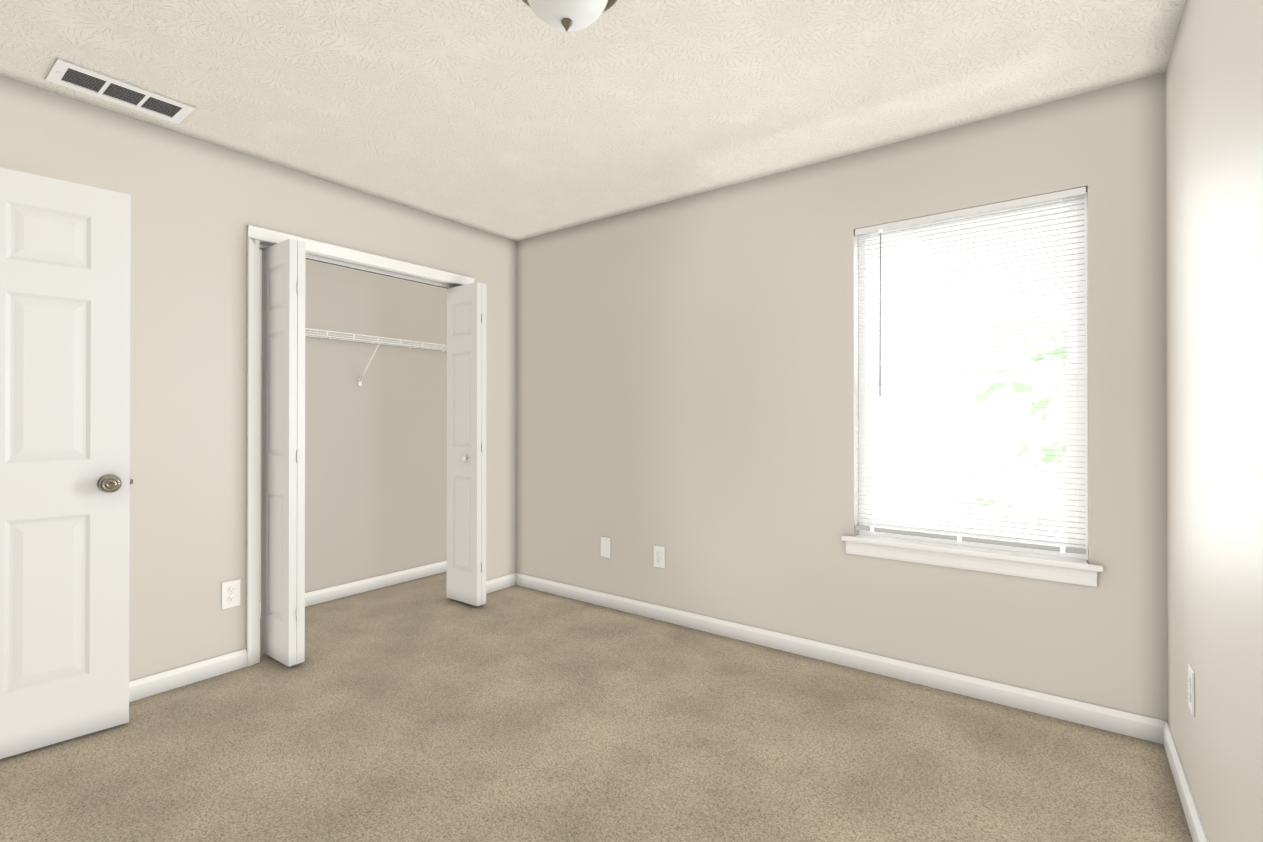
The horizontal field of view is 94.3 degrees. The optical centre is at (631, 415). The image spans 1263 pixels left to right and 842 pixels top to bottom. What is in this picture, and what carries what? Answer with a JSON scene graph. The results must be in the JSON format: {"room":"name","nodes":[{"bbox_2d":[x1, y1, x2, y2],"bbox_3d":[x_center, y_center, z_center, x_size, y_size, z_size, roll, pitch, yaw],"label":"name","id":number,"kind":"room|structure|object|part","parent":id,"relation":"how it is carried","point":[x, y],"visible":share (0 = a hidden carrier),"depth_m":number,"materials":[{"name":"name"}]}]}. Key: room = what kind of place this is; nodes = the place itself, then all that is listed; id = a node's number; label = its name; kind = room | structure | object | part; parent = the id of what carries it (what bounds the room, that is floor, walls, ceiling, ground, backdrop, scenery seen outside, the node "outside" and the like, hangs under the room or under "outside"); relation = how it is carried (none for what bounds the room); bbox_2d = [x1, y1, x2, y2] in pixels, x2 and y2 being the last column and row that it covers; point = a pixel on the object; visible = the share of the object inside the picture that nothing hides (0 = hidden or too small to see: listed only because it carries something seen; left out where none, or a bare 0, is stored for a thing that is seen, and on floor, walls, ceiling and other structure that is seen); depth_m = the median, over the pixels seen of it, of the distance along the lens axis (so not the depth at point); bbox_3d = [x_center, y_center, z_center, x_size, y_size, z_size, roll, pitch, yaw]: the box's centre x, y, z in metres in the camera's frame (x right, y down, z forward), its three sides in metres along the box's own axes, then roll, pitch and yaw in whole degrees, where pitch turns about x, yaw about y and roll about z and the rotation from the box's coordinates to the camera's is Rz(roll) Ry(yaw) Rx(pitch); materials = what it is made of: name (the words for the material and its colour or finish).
{"room":"empty bedroom","nodes":[
{"label":"empty bedroom","id":0,"kind":"room"},
{"bbox_2d":[0,75,515,680],"bbox_3d":[-1.789,-0.028,2.957,0.114,2.440,3.100,0,0,36],"label":"wall","id":1,"kind":"structure","parent":0,"point":[198,205],"depth_m":2.64,"materials":[{"name":"beige paint"}]},
{"bbox_2d":[129,649,246,701],"bbox_3d":[-2.211,1.148,2.276,0.013,0.082,1.272,0,0,36],"label":"baseboard","id":2,"kind":"structure","parent":1,"relation":"attached to","point":[161,682],"depth_m":2.59,"materials":[{"name":"white wood"}]},
{"bbox_2d":[221,579,240,609],"bbox_3d":[-1.872,0.834,2.739,0.008,0.125,0.078,0,0,36],"label":"outlet","id":3,"kind":"object","parent":1,"relation":"attached to","point":[230,594],"visible":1,"depth_m":2.73,"materials":[{"name":"white plastic"}]},
{"bbox_2d":[261,239,305,666],"bbox_3d":[-1.695,0.168,2.872,0.315,2.011,0.101,0,0,36],"label":"bifold door","id":4,"kind":"structure","parent":1,"relation":"in","point":[283,471],"depth_m":2.79,"materials":[{"name":"white paint"}]},
{"bbox_3d":[-1.691,0.067,2.878,0.315,1.809,0.088,0,0,36],"label":"knob","id":5,"kind":"part","parent":4,"relation":"part of","materials":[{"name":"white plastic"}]},
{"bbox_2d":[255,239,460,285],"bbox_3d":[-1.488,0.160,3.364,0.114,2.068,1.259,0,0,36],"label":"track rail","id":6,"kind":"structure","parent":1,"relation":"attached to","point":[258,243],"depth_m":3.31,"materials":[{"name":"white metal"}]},
{"bbox_2d":[259,244,456,288],"bbox_3d":[-1.511,-0.843,3.384,0.024,0.024,1.219,0,0,36],"label":"track rail","id":7,"kind":"object","parent":1,"relation":"attached to","point":[362,268],"visible":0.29,"depth_m":3.38,"materials":[{"name":"white metal"}]},
{"bbox_2d":[246,225,474,666],"bbox_3d":[-1.435,0.142,3.325,0.017,2.103,1.329,0,0,36],"label":"trim","id":8,"kind":"structure","parent":1,"relation":"attached to","point":[253,446],"depth_m":2.82,"materials":[{"name":"white wood"}]},
{"bbox_2d":[447,282,486,605],"bbox_3d":[-1.064,0.172,3.727,0.315,2.011,0.101,0,0,36],"label":"bifold door","id":9,"kind":"structure","parent":1,"relation":"in","point":[466,443],"depth_m":3.68,"materials":[{"name":"white paint"}]},
{"bbox_3d":[-1.073,0.071,3.714,0.315,1.809,0.068,0,0,36],"label":"knob","id":10,"kind":"part","parent":9,"relation":"part of","materials":[{"name":"white plastic"}]},
{"bbox_2d":[486,573,516,593],"bbox_3d":[-0.942,1.156,3.992,0.013,0.082,0.339,0,0,36],"label":"baseboard","id":11,"kind":"structure","parent":1,"relation":"attached to","point":[509,580],"depth_m":4.04,"materials":[{"name":"white wood"}]},
{"bbox_2d":[259,249,446,602],"bbox_3d":[-2.119,-0.027,3.201,0.706,2.440,3.100,0,0,36],"label":"wall","id":12,"kind":"structure","parent":0,"point":[376,474],"depth_m":4.04,"materials":[{"name":"paint"}]},
{"bbox_2d":[260,560,446,617],"bbox_3d":[-1.959,1.155,3.792,0.013,0.082,1.950,0,0,36],"label":"baseboard","id":13,"kind":"structure","parent":12,"relation":"attached to","point":[335,592],"depth_m":4.02,"materials":[{"name":"white wood"}]},
{"bbox_2d":[261,323,446,385],"bbox_3d":[-1.841,-0.359,3.711,0.308,0.308,1.937,0,0,36],"label":"wire shelf","id":14,"kind":"object","parent":12,"relation":"attached to","point":[368,338],"visible":0.48,"depth_m":3.86,"materials":[{"name":"white metal"}]},
{"bbox_2d":[0,0,1185,241],"bbox_3d":[-0.598,-1.301,2.175,4.378,0.100,3.250,0,0,36],"label":"ceiling","id":15,"kind":"structure","parent":0,"point":[516,120],"depth_m":2.17,"materials":[{"name":"white paint"}]},
{"bbox_2d":[45,58,195,123],"bbox_3d":[-1.968,-1.247,2.271,0.210,0.008,0.405,0,0,36],"label":"ceiling vent","id":16,"kind":"object","parent":15,"relation":"in","point":[65,73],"visible":1,"depth_m":2.25,"materials":[{"name":"white metal"}]},
{"bbox_2d":[522,0,616,30],"bbox_3d":[-0.181,-1.166,1.643,0.332,0.175,0.332,0,0,36],"label":"flush-mount light","id":17,"kind":"object","parent":15,"relation":"attached to","point":[569,15],"visible":1,"depth_m":1.63,"materials":[{"name":"white glass"}]},
{"bbox_2d":[0,572,1192,841],"bbox_3d":[-0.598,1.239,2.164,4.378,0.100,3.250,0,0,36],"label":"floor","id":18,"kind":"structure","parent":0,"point":[422,710],"depth_m":2.07,"materials":[{"name":"carpet"}]},
{"bbox_2d":[516,72,1167,720],"bbox_3d":[0.323,-0.026,3.416,4.378,2.440,0.150,0,0,36],"label":"wall","id":19,"kind":"structure","parent":0,"point":[686,384],"depth_m":2.91,"materials":[{"name":"beige paint"}]},
{"bbox_2d":[601,537,610,557],"bbox_3d":[-0.164,0.825,3.675,0.078,0.125,0.007,0,0,36],"label":"electrical outlet plate","id":20,"kind":"object","parent":19,"relation":"attached to","point":[605,546],"visible":1,"depth_m":3.67,"materials":[{"name":"white plastic"}]},
{"bbox_2d":[654,545,664,567],"bbox_3d":[0.162,0.827,3.434,0.078,0.125,0.008,0,0,36],"label":"outlet","id":21,"kind":"object","parent":19,"relation":"attached to","point":[659,556],"visible":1,"depth_m":3.43,"materials":[{"name":"white plastic"}]},
{"bbox_2d":[517,573,1156,742],"bbox_3d":[0.556,1.152,3.137,3.438,0.082,0.013,0,0,36],"label":"baseboard","id":22,"kind":"structure","parent":19,"relation":"attached to","point":[1061,708],"depth_m":2.68,"materials":[{"name":"white wood"}]},
{"bbox_2d":[846,541,1096,586],"bbox_3d":[1.400,0.623,2.513,0.937,0.062,0.017,0,0,36],"label":"trim","id":23,"kind":"structure","parent":19,"relation":"attached to","point":[1054,573],"depth_m":2.46,"materials":[{"name":"white wood"}]},
{"bbox_2d":[841,534,1102,571],"bbox_3d":[1.422,0.582,2.542,0.973,0.022,0.115,0,0,36],"label":"window sill","id":24,"kind":"structure","parent":19,"relation":"attached to","point":[1051,560],"depth_m":2.47,"materials":[{"name":"white wood"}]},
{"bbox_2d":[859,192,1087,559],"bbox_3d":[1.475,-0.149,2.609,0.879,1.480,0.070,0,0,36],"label":"window","id":25,"kind":"structure","parent":19,"relation":"in","point":[865,429],"depth_m":2.51,"materials":[{"name":"white plastic"}]},
{"bbox_2d":[855,186,1085,554],"bbox_3d":[1.419,-0.173,2.533,0.867,1.428,0.038,0,0,36],"label":"window blind","id":26,"kind":"object","parent":25,"relation":"attached to","point":[1042,199],"visible":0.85,"depth_m":2.50,"materials":[{"name":"white plastic"}]},
{"bbox_2d":[1165,0,1262,841],"bbox_3d":[1.069,-0.036,0.844,0.120,2.440,3.100,0,0,36],"label":"wall","id":27,"kind":"structure","parent":0,"point":[1214,217],"depth_m":1.43,"materials":[{"name":"beige paint"}]},
{"bbox_2d":[1157,719,1208,841],"bbox_3d":[1.039,1.143,0.911,0.013,0.082,2.940,0,0,36],"label":"baseboard","id":28,"kind":"structure","parent":27,"relation":"attached to","point":[1164,735],"depth_m":1.80,"materials":[{"name":"white wood"}]},
{"bbox_2d":[1188,664,1194,716],"bbox_3d":[1.629,0.797,1.705,0.008,0.125,0.078,0,0,36],"label":"outlet","id":29,"kind":"object","parent":27,"relation":"attached to","point":[1191,688],"visible":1,"depth_m":1.69,"materials":[{"name":"white plastic"}]},
{"bbox_3d":[-1.293,-0.037,0.737,3.552,2.440,0.120,0,0,36],"label":"wall","id":30,"kind":"structure","parent":0,"visible":0},
{"bbox_2d":[0,167,132,758],"bbox_3d":[-2.206,0.161,1.991,0.166,2.030,0.782,0,0,44],"label":"entry door","id":31,"kind":"structure","parent":30,"relation":"in","point":[66,481],"depth_m":2.12,"materials":[{"name":"white paint"}]},
{"bbox_3d":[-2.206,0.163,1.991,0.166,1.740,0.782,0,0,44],"label":"knob","id":32,"kind":"part","parent":31,"relation":"part of","materials":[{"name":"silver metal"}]},
{"label":"outside","id":33,"kind":"structure","parent":0,"visible":0},
{"bbox_2d":[875,215,1067,540],"bbox_3d":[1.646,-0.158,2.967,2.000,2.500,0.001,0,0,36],"label":"window glass","id":34,"kind":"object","parent":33,"point":[941,427],"depth_m":2.92,"materials":[{"name":"clear glass"}]}
]}

